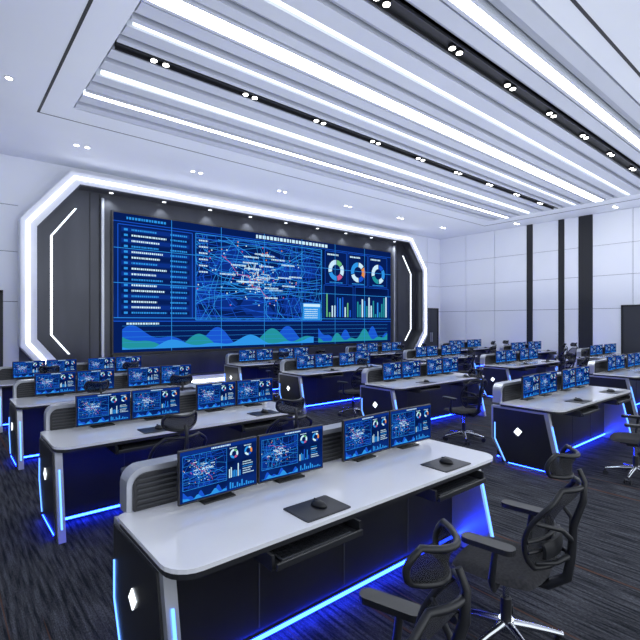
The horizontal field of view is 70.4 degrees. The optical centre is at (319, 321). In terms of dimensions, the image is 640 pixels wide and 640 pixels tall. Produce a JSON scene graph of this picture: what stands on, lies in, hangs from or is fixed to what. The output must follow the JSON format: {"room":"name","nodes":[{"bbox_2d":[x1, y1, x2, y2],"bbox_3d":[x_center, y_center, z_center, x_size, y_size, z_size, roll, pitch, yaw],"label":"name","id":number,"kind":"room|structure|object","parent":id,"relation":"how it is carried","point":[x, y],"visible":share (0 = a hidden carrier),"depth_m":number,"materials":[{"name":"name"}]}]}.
{"room":"control room","nodes":[
{"label":"control room","id":0,"kind":"room"},
{"bbox_2d":[0,154,439,366],"bbox_3d":[-2.176,-0.950,13.950,19.800,5.400,0.231,0,0,-40],"label":"wall","id":1,"kind":"structure","parent":0,"point":[23,181],"depth_m":10.06,"materials":[{"name":"grey"}]},
{"bbox_2d":[0,290,2,366],"bbox_3d":[-7.380,0.530,9.387,1.360,2.440,0.069,0,0,-40],"label":"door","id":2,"kind":"structure","parent":1,"relation":"in","point":[1,291],"depth_m":9.80,"materials":[{"name":"black"}]},
{"bbox_2d":[18,171,427,383],"bbox_3d":[-1.108,-0.845,14.373,14.120,5.150,0.475,0,0,-40],"label":"frame","id":3,"kind":"object","parent":1,"relation":"attached to","point":[64,240],"visible":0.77,"depth_m":10.97,"materials":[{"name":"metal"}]},
{"bbox_2d":[424,308,438,347],"bbox_3d":[4.796,0.575,19.604,1.050,2.350,0.069,0,0,-40],"label":"door","id":4,"kind":"structure","parent":1,"relation":"in","point":[432,339],"depth_m":19.73,"materials":[{"name":"black"}]},
{"bbox_2d":[111,210,390,373],"bbox_3d":[-1.151,-0.650,14.424,10.300,4.200,0.179,0,0,-40],"label":"video wall","id":5,"kind":"structure","parent":0,"point":[178,286],"depth_m":13.23,"materials":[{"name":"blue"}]},
{"bbox_2d":[0,367,639,639],"bbox_3d":[2.719,1.800,7.960,20.000,0.100,15.700,0,0,-40],"label":"floor","id":6,"kind":"structure","parent":0,"point":[50,590],"depth_m":3.24,"materials":[{"name":"carpet"}]},
{"bbox_2d":[39,365,59,372],"bbox_3d":[-4.229,1.205,7.128,0.639,1.090,0.633,0,0,12],"label":"office chair","id":7,"kind":"object","parent":6,"relation":"on","point":[42,369],"visible":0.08,"depth_m":6.87,"materials":[{"name":"black plastic"}]},
{"bbox_2d":[0,362,125,432],"bbox_3d":[-4.383,1.262,8.257,2.500,0.975,0.915,0,0,-40],"label":"desk","id":8,"kind":"object","parent":6,"relation":"on","point":[6,381],"visible":0.03,"depth_m":7.55,"materials":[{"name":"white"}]},
{"bbox_2d":[12,360,44,379],"bbox_3d":[-5.101,0.838,7.951,0.492,0.318,0.102,0,0,-42],"label":"computer monitor","id":9,"kind":"object","parent":8,"relation":"on","point":[20,369],"visible":0.86,"depth_m":7.89,"materials":[{"name":"black plastic"}]},
{"bbox_2d":[46,359,76,371],"bbox_3d":[-4.715,0.838,8.274,0.492,0.318,0.102,0,0,-38],"label":"computer monitor","id":10,"kind":"object","parent":8,"relation":"on","point":[65,365],"visible":0.44,"depth_m":8.26,"materials":[{"name":"black plastic"}]},
{"bbox_2d":[87,357,114,369],"bbox_3d":[-4.200,0.838,8.706,0.492,0.318,0.102,0,0,-42],"label":"computer monitor","id":11,"kind":"object","parent":8,"relation":"on","point":[104,362],"visible":0.85,"depth_m":8.65,"materials":[{"name":"black plastic"}]},
{"bbox_2d":[115,356,141,372],"bbox_3d":[-3.815,0.838,9.030,0.492,0.318,0.102,0,0,-38],"label":"computer monitor","id":12,"kind":"object","parent":8,"relation":"on","point":[119,361],"visible":0.59,"depth_m":8.94,"materials":[{"name":"black plastic"}]},
{"bbox_2d":[84,379,109,392],"bbox_3d":[-2.702,1.205,5.330,0.637,1.090,0.632,0,0,-5],"label":"office chair","id":13,"kind":"object","parent":6,"relation":"on","point":[89,386],"visible":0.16,"depth_m":5.11,"materials":[{"name":"black fabric"}]},
{"bbox_2d":[9,372,196,469],"bbox_3d":[-2.872,1.262,6.457,2.500,0.975,0.915,0,0,-40],"label":"desk","id":14,"kind":"object","parent":6,"relation":"on","point":[26,410],"visible":0.09,"depth_m":5.78,"materials":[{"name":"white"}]},
{"bbox_2d":[34,371,75,396],"bbox_3d":[-3.590,0.838,6.150,0.492,0.318,0.102,0,0,-42],"label":"computer monitor","id":15,"kind":"object","parent":14,"relation":"on","point":[54,383],"visible":1,"depth_m":6.10,"materials":[{"name":"black plastic"}]},
{"bbox_2d":[76,369,114,392],"bbox_3d":[-3.204,0.838,6.474,0.492,0.318,0.102,0,0,-38],"label":"computer monitor","id":16,"kind":"object","parent":14,"relation":"on","point":[82,377],"visible":0.78,"depth_m":6.42,"materials":[{"name":"black plastic"}]},
{"bbox_2d":[127,366,159,387],"bbox_3d":[-2.690,0.838,6.906,0.492,0.318,0.102,0,0,-42],"label":"computer monitor","id":17,"kind":"object","parent":14,"relation":"on","point":[150,375],"visible":1,"depth_m":6.86,"materials":[{"name":"black plastic"}]},
{"bbox_2d":[160,364,190,384],"bbox_3d":[-2.304,0.838,7.229,0.492,0.318,0.102,0,0,-38],"label":"computer monitor","id":18,"kind":"object","parent":14,"relation":"on","point":[166,371],"visible":0.84,"depth_m":7.14,"materials":[{"name":"black plastic"}]},
{"bbox_2d":[122,361,138,372],"bbox_3d":[-3.322,1.205,7.720,0.637,1.090,0.632,0,0,-8],"label":"office chair","id":19,"kind":"object","parent":6,"relation":"on","point":[125,365],"visible":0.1,"depth_m":7.50,"materials":[{"name":"black plastic"}]},
{"bbox_2d":[121,410,206,472],"bbox_3d":[-1.183,1.205,3.509,0.639,1.090,0.633,0,0,-4],"label":"office chair","id":20,"kind":"object","parent":6,"relation":"on","point":[168,446],"visible":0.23,"depth_m":3.27,"materials":[{"name":"black fabric"}]},
{"bbox_2d":[39,390,300,543],"bbox_3d":[-1.368,1.262,4.664,2.500,0.975,0.915,0,0,-40],"label":"desk","id":21,"kind":"object","parent":6,"relation":"on","point":[80,473],"visible":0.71,"depth_m":4.10,"materials":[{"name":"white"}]},
{"bbox_2d":[75,391,130,427],"bbox_3d":[-2.086,0.838,4.358,0.492,0.318,0.102,0,0,-42],"label":"computer monitor","id":22,"kind":"object","parent":21,"relation":"on","point":[102,409],"visible":1,"depth_m":4.31,"materials":[{"name":"blue glass"}]},
{"bbox_2d":[137,427,165,433],"bbox_3d":[-1.512,0.995,4.214,0.300,0.005,0.220,0,0,-40],"label":"mouse pad","id":23,"kind":"object","parent":21,"relation":"on","point":[150,429],"visible":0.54,"depth_m":4.15,"materials":[{"name":"black plastic"}]},
{"bbox_2d":[131,386,179,420],"bbox_3d":[-1.700,0.838,4.681,0.492,0.318,0.102,0,0,-38],"label":"computer monitor","id":24,"kind":"object","parent":21,"relation":"on","point":[148,404],"visible":1,"depth_m":4.63,"materials":[{"name":"blue glass"}]},
{"bbox_2d":[196,381,235,411],"bbox_3d":[-1.186,0.838,5.113,0.492,0.318,0.102,0,0,-42],"label":"computer monitor","id":25,"kind":"object","parent":21,"relation":"on","point":[210,397],"visible":1,"depth_m":5.07,"materials":[{"name":"blue glass"}]},
{"bbox_2d":[236,377,272,406],"bbox_3d":[-0.800,0.838,5.437,0.492,0.318,0.102,0,0,-38],"label":"computer monitor","id":26,"kind":"object","parent":21,"relation":"on","point":[250,392],"visible":1,"depth_m":5.39,"materials":[{"name":"blue glass"}]},
{"bbox_2d":[247,410,278,415],"bbox_3d":[-0.616,0.995,4.966,0.300,0.005,0.220,0,0,-40],"label":"mouse pad","id":27,"kind":"object","parent":21,"relation":"on","point":[258,413],"visible":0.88,"depth_m":4.92,"materials":[{"name":"black plastic"}]},
{"bbox_2d":[170,374,195,390],"bbox_3d":[-1.854,1.205,5.947,0.639,1.090,0.633,0,0,12],"label":"office chair","id":28,"kind":"object","parent":6,"relation":"on","point":[174,379],"visible":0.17,"depth_m":5.68,"materials":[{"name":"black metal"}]},
{"bbox_2d":[224,351,295,390],"bbox_3d":[-1.101,1.262,11.533,2.500,0.975,0.915,0,0,-40],"label":"desk","id":29,"kind":"object","parent":6,"relation":"on","point":[235,370],"visible":0.41,"depth_m":11.02,"materials":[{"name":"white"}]},
{"bbox_2d":[239,349,255,362],"bbox_3d":[-1.819,0.838,11.227,0.492,0.318,0.102,0,0,-42],"label":"computer monitor","id":30,"kind":"object","parent":29,"relation":"on","point":[249,354],"visible":1,"depth_m":11.19,"materials":[{"name":"black plastic"}]},
{"bbox_2d":[256,348,272,361],"bbox_3d":[-1.433,0.838,11.550,0.492,0.318,0.102,0,0,-38],"label":"computer monitor","id":31,"kind":"object","parent":29,"relation":"on","point":[261,354],"visible":1,"depth_m":11.51,"materials":[{"name":"blue glass"}]},
{"bbox_2d":[278,347,293,358],"bbox_3d":[-0.918,0.838,11.982,0.492,0.318,0.102,0,0,-42],"label":"computer monitor","id":32,"kind":"object","parent":29,"relation":"on","point":[290,350],"visible":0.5,"depth_m":11.99,"materials":[{"name":"blue glass"}]},
{"bbox_2d":[294,347,308,357],"bbox_3d":[-0.533,0.838,12.306,0.492,0.318,0.102,0,0,-38],"label":"computer monitor","id":33,"kind":"object","parent":29,"relation":"on","point":[297,350],"visible":0.86,"depth_m":12.27,"materials":[{"name":"blue glass"}]},
{"bbox_2d":[266,352,288,400],"bbox_3d":[-0.900,1.204,10.361,0.631,1.091,0.631,0,0,24],"label":"office chair","id":34,"kind":"object","parent":6,"relation":"on","point":[276,367],"visible":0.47,"depth_m":10.13,"materials":[{"name":"black plastic"}]},
{"bbox_2d":[266,397,312,433],"bbox_3d":[-0.370,1.205,4.180,0.639,1.090,0.633,0,0,9],"label":"office chair","id":35,"kind":"object","parent":6,"relation":"on","point":[285,406],"visible":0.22,"depth_m":3.92,"materials":[{"name":"black fabric"}]},
{"bbox_2d":[113,422,493,639],"bbox_3d":[0.130,1.262,2.879,2.500,0.975,0.915,0,0,-40],"label":"desk","id":36,"kind":"object","parent":6,"relation":"on","point":[242,566],"visible":0.93,"depth_m":2.44,"materials":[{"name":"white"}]},
{"bbox_2d":[177,436,256,506],"bbox_3d":[-0.588,0.838,2.573,0.492,0.318,0.102,0,0,-42],"label":"computer monitor","id":37,"kind":"object","parent":36,"relation":"on","point":[207,474],"visible":1,"depth_m":2.52,"materials":[{"name":"blue glass"}]},
{"bbox_2d":[257,424,322,483],"bbox_3d":[-0.203,0.838,2.897,0.492,0.318,0.102,0,0,-38],"label":"computer monitor","id":38,"kind":"object","parent":36,"relation":"on","point":[282,456],"visible":1,"depth_m":2.84,"materials":[{"name":"blue glass"}]},
{"bbox_2d":[283,495,350,522],"bbox_3d":[-0.015,0.995,2.429,0.300,0.005,0.220,0,0,-40],"label":"mouse pad","id":39,"kind":"object","parent":36,"relation":"on","point":[304,511],"visible":1,"depth_m":2.40,"materials":[{"name":"black plastic"}]},
{"bbox_2d":[311,498,326,508],"bbox_3d":[-0.006,0.974,2.449,0.104,0.036,0.060,0,0,39],"label":"computer mouse","id":40,"kind":"object","parent":39,"relation":"on","point":[317,503],"visible":1,"depth_m":2.43,"materials":[{"name":"black plastic"}]},
{"bbox_2d":[342,411,388,461],"bbox_3d":[0.312,0.838,3.328,0.492,0.318,0.102,0,0,-42],"label":"computer monitor","id":41,"kind":"object","parent":36,"relation":"on","point":[362,436],"visible":1,"depth_m":3.28,"materials":[{"name":"blue glass"}]},
{"bbox_2d":[389,404,430,448],"bbox_3d":[0.698,0.838,3.652,0.492,0.318,0.102,0,0,-38],"label":"computer monitor","id":42,"kind":"object","parent":36,"relation":"on","point":[408,426],"visible":1,"depth_m":3.60,"materials":[{"name":"blue glass"}]},
{"bbox_2d":[420,456,470,472],"bbox_3d":[0.882,0.995,3.181,0.300,0.005,0.220,0,0,-40],"label":"mouse pad","id":43,"kind":"object","parent":36,"relation":"on","point":[435,464],"visible":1,"depth_m":3.16,"materials":[{"name":"black plastic"}]},
{"bbox_2d":[439,457,452,463],"bbox_3d":[0.890,0.974,3.201,0.104,0.036,0.060,0,0,39],"label":"computer mouse","id":44,"kind":"object","parent":43,"relation":"on","point":[444,460],"visible":1,"depth_m":3.18,"materials":[{"name":"black plastic"}]},
{"bbox_2d":[279,356,381,413],"bbox_3d":[0.390,1.262,9.756,2.500,0.975,0.915,0,0,-40],"label":"desk","id":45,"kind":"object","parent":6,"relation":"on","point":[318,387],"visible":0.52,"depth_m":9.31,"materials":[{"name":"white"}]},
{"bbox_2d":[296,354,314,369],"bbox_3d":[-0.327,0.838,9.450,0.492,0.318,0.102,0,0,-42],"label":"computer monitor","id":46,"kind":"object","parent":45,"relation":"on","point":[303,362],"visible":1,"depth_m":9.41,"materials":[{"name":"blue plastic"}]},
{"bbox_2d":[315,353,332,368],"bbox_3d":[0.058,0.838,9.773,0.492,0.318,0.102,0,0,-38],"label":"computer monitor","id":47,"kind":"object","parent":45,"relation":"on","point":[321,360],"visible":1,"depth_m":9.73,"materials":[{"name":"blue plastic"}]},
{"bbox_2d":[339,352,354,366],"bbox_3d":[0.573,0.838,10.205,0.492,0.318,0.102,0,0,-42],"label":"computer monitor","id":48,"kind":"object","parent":45,"relation":"on","point":[345,358],"visible":1,"depth_m":10.16,"materials":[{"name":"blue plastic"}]},
{"bbox_2d":[355,351,369,363],"bbox_3d":[0.958,0.838,10.528,0.492,0.318,0.102,0,0,-38],"label":"computer monitor","id":49,"kind":"object","parent":45,"relation":"on","point":[361,354],"visible":0.76,"depth_m":10.48,"materials":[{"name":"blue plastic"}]},
{"bbox_2d":[337,358,370,417],"bbox_3d":[0.630,1.205,8.536,0.639,1.090,0.633,0,0,-5],"label":"office chair","id":50,"kind":"object","parent":6,"relation":"on","point":[356,377],"visible":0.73,"depth_m":8.34,"materials":[{"name":"black fabric"}]},
{"bbox_2d":[345,345,397,364],"bbox_3d":[2.011,1.262,14.732,2.500,0.975,0.915,0,0,-40],"label":"desk","id":51,"kind":"object","parent":6,"relation":"on","point":[376,359],"visible":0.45,"depth_m":14.46,"materials":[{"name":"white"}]},
{"bbox_2d":[356,343,366,351],"bbox_3d":[1.293,0.838,14.425,0.492,0.318,0.102,0,0,-42],"label":"computer monitor","id":52,"kind":"object","parent":51,"relation":"on","point":[361,346],"visible":0.83,"depth_m":14.38,"materials":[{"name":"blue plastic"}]},
{"bbox_2d":[367,343,377,352],"bbox_3d":[1.679,0.838,14.749,0.492,0.318,0.102,0,0,-38],"label":"computer monitor","id":53,"kind":"object","parent":51,"relation":"on","point":[372,347],"visible":0.97,"depth_m":14.70,"materials":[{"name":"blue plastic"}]},
{"bbox_2d":[381,342,390,351],"bbox_3d":[2.193,0.838,15.181,0.492,0.318,0.102,0,0,-42],"label":"computer monitor","id":54,"kind":"object","parent":51,"relation":"on","point":[385,346],"visible":1,"depth_m":15.13,"materials":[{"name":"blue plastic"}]},
{"bbox_2d":[391,342,400,350],"bbox_3d":[2.579,0.838,15.504,0.492,0.318,0.102,0,0,-38],"label":"computer monitor","id":55,"kind":"object","parent":51,"relation":"on","point":[393,344],"visible":0.88,"depth_m":15.40,"materials":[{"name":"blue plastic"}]},
{"bbox_2d":[385,345,405,362],"bbox_3d":[2.257,1.204,13.514,0.631,1.091,0.631,0,0,13],"label":"office chair","id":56,"kind":"object","parent":6,"relation":"on","point":[399,352],"visible":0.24,"depth_m":13.26,"materials":[{"name":"black plastic"}]},
{"bbox_2d":[391,355,401,361],"bbox_3d":[1.422,1.205,9.239,0.637,1.090,0.632,0,0,12],"label":"office chair","id":57,"kind":"object","parent":6,"relation":"on","point":[393,358],"visible":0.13,"depth_m":8.98,"materials":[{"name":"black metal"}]},
{"bbox_2d":[359,518,470,639],"bbox_3d":[0.132,1.193,1.510,0.651,1.114,0.646,0,0,-17],"label":"office chair","id":58,"kind":"object","parent":6,"relation":"on","point":[427,566],"visible":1,"depth_m":1.32,"materials":[{"name":"black plastic"}]},
{"bbox_2d":[360,363,485,420],"bbox_3d":[1.901,1.262,7.956,2.500,0.975,0.915,0,0,-40],"label":"desk","id":59,"kind":"object","parent":6,"relation":"on","point":[377,395],"visible":0.7,"depth_m":7.55,"materials":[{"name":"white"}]},
{"bbox_2d":[382,362,401,381],"bbox_3d":[1.183,0.838,7.649,0.492,0.318,0.102,0,0,-42],"label":"computer monitor","id":60,"kind":"object","parent":59,"relation":"on","point":[393,370],"visible":1,"depth_m":7.60,"materials":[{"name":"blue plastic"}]},
{"bbox_2d":[402,360,420,378],"bbox_3d":[1.569,0.838,7.973,0.492,0.318,0.102,0,0,-38],"label":"computer monitor","id":61,"kind":"object","parent":59,"relation":"on","point":[409,368],"visible":1,"depth_m":7.93,"materials":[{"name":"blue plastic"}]},
{"bbox_2d":[426,358,441,375],"bbox_3d":[2.083,0.838,8.405,0.492,0.318,0.102,0,0,-42],"label":"computer monitor","id":62,"kind":"object","parent":59,"relation":"on","point":[433,366],"visible":1,"depth_m":8.36,"materials":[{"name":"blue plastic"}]},
{"bbox_2d":[442,357,457,373],"bbox_3d":[2.469,0.838,8.728,0.492,0.318,0.102,0,0,-38],"label":"computer monitor","id":63,"kind":"object","parent":59,"relation":"on","point":[450,364],"visible":1,"depth_m":8.69,"materials":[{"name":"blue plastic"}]},
{"bbox_2d":[402,348,476,373],"bbox_3d":[3.502,1.262,12.955,2.500,0.975,0.915,0,0,-40],"label":"desk","id":64,"kind":"object","parent":6,"relation":"on","point":[409,355],"visible":0.24,"depth_m":12.76,"materials":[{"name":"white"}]},
{"bbox_2d":[415,346,426,357],"bbox_3d":[2.785,0.838,12.648,0.492,0.318,0.102,0,0,-42],"label":"computer monitor","id":65,"kind":"object","parent":64,"relation":"on","point":[421,351],"visible":1,"depth_m":12.61,"materials":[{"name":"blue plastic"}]},
{"bbox_2d":[427,346,437,356],"bbox_3d":[3.170,0.838,12.972,0.492,0.318,0.102,0,0,-38],"label":"computer monitor","id":66,"kind":"object","parent":64,"relation":"on","point":[432,351],"visible":1,"depth_m":12.94,"materials":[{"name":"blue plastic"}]},
{"bbox_2d":[441,345,450,355],"bbox_3d":[3.685,0.838,13.403,0.492,0.318,0.102,0,0,-42],"label":"computer monitor","id":67,"kind":"object","parent":64,"relation":"on","point":[445,349],"visible":1,"depth_m":13.37,"materials":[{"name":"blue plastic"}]},
{"bbox_2d":[451,344,460,354],"bbox_3d":[4.070,0.838,13.727,0.492,0.318,0.102,0,0,-38],"label":"computer monitor","id":68,"kind":"object","parent":64,"relation":"on","point":[455,349],"visible":1,"depth_m":13.70,"materials":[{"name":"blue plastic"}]},
{"bbox_2d":[442,368,487,444],"bbox_3d":[2.138,1.205,6.729,0.639,1.090,0.633,0,0,10],"label":"office chair","id":69,"kind":"object","parent":6,"relation":"on","point":[471,395],"visible":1,"depth_m":6.53,"materials":[{"name":"black fabric"}]},
{"bbox_2d":[440,342,489,366],"bbox_3d":[5.625,1.262,17.177,2.500,0.975,0.915,0,0,-40],"label":"desk","id":70,"kind":"object","parent":6,"relation":"on","point":[464,350],"visible":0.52,"depth_m":17.33,"materials":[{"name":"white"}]},
{"bbox_2d":[456,347,474,373],"bbox_3d":[3.691,1.204,11.823,0.631,1.091,0.631,0,0,-9],"label":"office chair","id":71,"kind":"object","parent":6,"relation":"on","point":[467,366],"visible":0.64,"depth_m":11.61,"materials":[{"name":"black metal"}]},
{"bbox_2d":[450,444,587,639],"bbox_3d":[1.034,1.193,2.447,0.645,1.114,0.645,0,0,-4],"label":"office chair","id":72,"kind":"object","parent":6,"relation":"on","point":[528,565],"visible":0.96,"depth_m":2.26,"materials":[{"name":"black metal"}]},
{"bbox_2d":[479,351,559,397],"bbox_3d":[5.000,1.262,11.170,2.500,0.975,0.915,0,0,-40],"label":"desk","id":73,"kind":"object","parent":6,"relation":"on","point":[493,373],"visible":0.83,"depth_m":10.66,"materials":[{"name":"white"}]},
{"bbox_2d":[495,350,505,363],"bbox_3d":[4.282,0.838,10.863,0.492,0.318,0.102,0,0,-42],"label":"computer monitor","id":74,"kind":"object","parent":73,"relation":"on","point":[500,356],"visible":1,"depth_m":10.81,"materials":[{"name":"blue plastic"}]},
{"bbox_2d":[505,349,515,362],"bbox_3d":[4.668,0.838,11.187,0.492,0.318,0.102,0,0,-38],"label":"computer monitor","id":75,"kind":"object","parent":73,"relation":"on","point":[510,354],"visible":1,"depth_m":11.12,"materials":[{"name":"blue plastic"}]},
{"bbox_2d":[519,348,528,360],"bbox_3d":[5.183,0.838,11.619,0.492,0.318,0.102,0,0,-42],"label":"computer monitor","id":76,"kind":"object","parent":73,"relation":"on","point":[523,353],"visible":1,"depth_m":11.58,"materials":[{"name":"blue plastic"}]},
{"bbox_2d":[529,348,537,359],"bbox_3d":[5.568,0.838,11.942,0.492,0.318,0.102,0,0,-38],"label":"computer monitor","id":77,"kind":"object","parent":73,"relation":"on","point":[533,352],"visible":1,"depth_m":11.90,"materials":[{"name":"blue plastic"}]},
{"bbox_2d":[500,344,557,370],"bbox_3d":[7.136,1.262,15.377,2.500,0.975,0.915,0,0,-40],"label":"desk","id":78,"kind":"object","parent":6,"relation":"on","point":[542,354],"visible":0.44,"depth_m":15.53,"materials":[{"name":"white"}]},
{"bbox_2d":[549,343,567,366],"bbox_3d":[7.358,1.204,14.209,0.631,1.091,0.631,0,0,-14],"label":"office chair","id":79,"kind":"object","parent":6,"relation":"on","point":[561,359],"visible":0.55,"depth_m":14.02,"materials":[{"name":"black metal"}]},
{"bbox_2d":[491,372,631,473],"bbox_3d":[3.399,1.262,6.171,2.500,0.975,0.915,0,0,-40],"label":"desk","id":80,"kind":"object","parent":6,"relation":"on","point":[526,433],"visible":0.95,"depth_m":5.67,"materials":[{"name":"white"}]},
{"bbox_2d":[520,373,538,399],"bbox_3d":[2.681,0.838,5.864,0.492,0.318,0.102,0,0,-42],"label":"computer monitor","id":81,"kind":"object","parent":80,"relation":"on","point":[529,383],"visible":1,"depth_m":5.81,"materials":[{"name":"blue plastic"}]},
{"bbox_2d":[539,371,556,395],"bbox_3d":[3.067,0.838,6.188,0.492,0.318,0.102,0,0,-38],"label":"computer monitor","id":82,"kind":"object","parent":80,"relation":"on","point":[547,380],"visible":0.97,"depth_m":6.13,"materials":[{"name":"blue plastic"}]},
{"bbox_2d":[559,368,574,390],"bbox_3d":[3.581,0.838,6.620,0.492,0.318,0.102,0,0,-42],"label":"computer monitor","id":83,"kind":"object","parent":80,"relation":"on","point":[567,375],"visible":1,"depth_m":6.56,"materials":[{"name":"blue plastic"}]},
{"bbox_2d":[566,398,590,403],"bbox_3d":[3.255,0.995,5.720,0.300,0.005,0.220,0,0,-40],"label":"mouse pad","id":84,"kind":"object","parent":80,"relation":"on","point":[570,400],"visible":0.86,"depth_m":5.67,"materials":[{"name":"black plastic"}]},
{"bbox_2d":[574,366,589,387],"bbox_3d":[3.967,0.838,6.943,0.492,0.318,0.102,0,0,-38],"label":"computer monitor","id":85,"kind":"object","parent":80,"relation":"on","point":[582,374],"visible":1,"depth_m":6.89,"materials":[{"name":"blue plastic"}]},
{"bbox_2d":[557,352,574,371],"bbox_3d":[5.216,1.205,9.977,0.639,1.090,0.633,0,0,-2],"label":"office chair","id":86,"kind":"object","parent":6,"relation":"on","point":[567,364],"visible":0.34,"depth_m":9.72,"materials":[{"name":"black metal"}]},
{"bbox_2d":[557,342,578,362],"bbox_3d":[8.120,1.205,14.907,0.639,1.090,0.633,0,0,13],"label":"office chair","id":87,"kind":"object","parent":6,"relation":"on","point":[574,348],"visible":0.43,"depth_m":14.64,"materials":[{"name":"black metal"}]},
{"bbox_2d":[571,350,588,367],"bbox_3d":[5.973,1.204,10.757,0.631,1.091,0.631,0,0,-15],"label":"office chair","id":88,"kind":"object","parent":6,"relation":"on","point":[581,364],"visible":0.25,"depth_m":10.55,"materials":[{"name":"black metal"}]},
{"bbox_2d":[576,346,626,374],"bbox_3d":[8.646,1.262,13.576,2.500,0.975,0.915,0,0,-40],"label":"desk","id":89,"kind":"object","parent":6,"relation":"on","point":[579,351],"visible":0.03,"depth_m":13.13,"materials":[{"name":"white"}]},
{"bbox_2d":[589,345,595,355],"bbox_3d":[7.928,0.838,13.270,0.492,0.318,0.102,0,0,-42],"label":"computer monitor","id":90,"kind":"object","parent":89,"relation":"on","point":[592,348],"visible":0.99,"depth_m":13.19,"materials":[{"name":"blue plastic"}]},
{"bbox_2d":[596,344,602,355],"bbox_3d":[8.314,0.838,13.594,0.492,0.318,0.102,0,0,-38],"label":"computer monitor","id":91,"kind":"object","parent":89,"relation":"on","point":[599,348],"visible":1,"depth_m":13.55,"materials":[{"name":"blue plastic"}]},
{"bbox_2d":[588,356,639,414],"bbox_3d":[6.498,1.262,9.385,2.500,0.975,0.915,0,0,-40],"label":"desk","id":92,"kind":"object","parent":6,"relation":"on","point":[625,378],"visible":0.51,"depth_m":8.78,"materials":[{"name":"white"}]},
{"bbox_2d":[605,355,615,371],"bbox_3d":[5.780,0.838,9.078,0.492,0.318,0.102,0,0,-42],"label":"computer monitor","id":93,"kind":"object","parent":92,"relation":"on","point":[611,360],"visible":1,"depth_m":9.02,"materials":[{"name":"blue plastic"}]},
{"bbox_2d":[615,354,624,370],"bbox_3d":[6.166,0.838,9.402,0.492,0.318,0.102,0,0,-38],"label":"computer monitor","id":94,"kind":"object","parent":92,"relation":"on","point":[620,359],"visible":1,"depth_m":9.36,"materials":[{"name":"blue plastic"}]},
{"bbox_2d":[625,353,633,367],"bbox_3d":[6.680,0.838,9.834,0.492,0.318,0.102,0,0,-42],"label":"computer monitor","id":95,"kind":"object","parent":92,"relation":"on","point":[630,357],"visible":1,"depth_m":9.77,"materials":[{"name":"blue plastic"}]},
{"bbox_2d":[632,352,639,366],"bbox_3d":[7.066,0.838,10.157,0.492,0.318,0.102,0,0,-38],"label":"computer monitor","id":96,"kind":"object","parent":92,"relation":"on","point":[636,355],"visible":0.98,"depth_m":10.08,"materials":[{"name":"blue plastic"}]},
{"bbox_2d":[603,414,639,484],"bbox_3d":[3.562,1.204,5.073,0.631,1.091,0.631,0,0,-14],"label":"office chair","id":97,"kind":"object","parent":6,"relation":"on","point":[630,439],"visible":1,"depth_m":5.07,"materials":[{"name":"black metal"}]},
{"bbox_2d":[0,0,639,239],"bbox_3d":[2.719,-3.850,7.960,20.000,0.400,15.700,0,0,-40],"label":"ceiling","id":98,"kind":"structure","parent":0,"point":[35,35],"depth_m":8.93,"materials":[{"name":"paint"}]},
{"bbox_2d":[150,57,169,66],"bbox_3d":[-2.246,-3.664,6.365,0.286,0.052,0.112,0,0,-40],"label":"track spotlights","id":99,"kind":"object","parent":98,"relation":"attached to","point":[152,59],"depth_m":6.36,"materials":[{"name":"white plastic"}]},
{"bbox_2d":[37,0,639,225],"bbox_3d":[2.963,-3.658,9.848,14.600,0.024,7.120,0,0,-40],"label":"trim","id":100,"kind":"structure","parent":98,"relation":"attached to","point":[574,2],"depth_m":6.26,"materials":[{"name":"black"}]},
{"bbox_2d":[75,0,639,220],"bbox_3d":[2.986,-3.719,9.704,13.510,0.162,6.200,0,0,-40],"label":"panel","id":101,"kind":"object","parent":98,"relation":"attached to","point":[362,22],"depth_m":7.38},
{"bbox_2d":[87,0,639,217],"bbox_3d":[3.043,-3.680,9.636,13.390,0.060,5.160,0,0,-40],"label":"lights","id":102,"kind":"object","parent":98,"relation":"attached to","point":[178,6],"depth_m":7.22},
{"bbox_2d":[115,0,639,208],"bbox_3d":[3.374,-3.723,9.241,13.450,0.154,3.010,0,0,-40],"label":"track","id":103,"kind":"object","parent":98,"relation":"attached to","point":[403,11],"depth_m":7.03,"materials":[{"name":"black metal"}]},
{"bbox_2d":[373,0,390,7],"bbox_3d":[0.727,-3.664,5.158,0.213,0.052,0.124,0,0,-40],"label":"track spotlights","id":104,"kind":"object","parent":98,"relation":"attached to","point":[385,3],"depth_m":5.19,"materials":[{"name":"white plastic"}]},
{"bbox_2d":[448,42,463,54],"bbox_3d":[1.809,-3.664,6.057,0.327,0.052,0.135,0,0,-40],"label":"track spotlights","id":105,"kind":"object","parent":98,"relation":"attached to","point":[451,46],"depth_m":6.08,"materials":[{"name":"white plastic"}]},
{"bbox_2d":[504,81,516,90],"bbox_3d":[2.926,-3.664,6.994,0.346,0.052,0.129,0,0,-40],"label":"track spotlights","id":106,"kind":"object","parent":98,"relation":"attached to","point":[512,87],"depth_m":7.05,"materials":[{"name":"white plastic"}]},
{"bbox_2d":[546,109,556,117],"bbox_3d":[4.043,-3.664,7.932,0.356,0.052,0.134,0,0,-40],"label":"track spotlights","id":107,"kind":"object","parent":98,"relation":"attached to","point":[549,112],"depth_m":7.96,"materials":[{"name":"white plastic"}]},
{"bbox_2d":[440,207,639,370],"bbox_3d":[10.350,-0.950,14.233,0.245,5.400,15.500,0,0,-40],"label":"wall","id":108,"kind":"structure","parent":0,"point":[556,283],"depth_m":16.59,"materials":[{"name":"grey paint"}]},
{"bbox_2d":[621,305,639,365],"bbox_3d":[10.209,0.600,14.179,0.069,2.300,1.400,0,0,-40],"label":"door","id":109,"kind":"structure","parent":108,"relation":"in","point":[630,314],"depth_m":14.52,"materials":[{"name":"black"}]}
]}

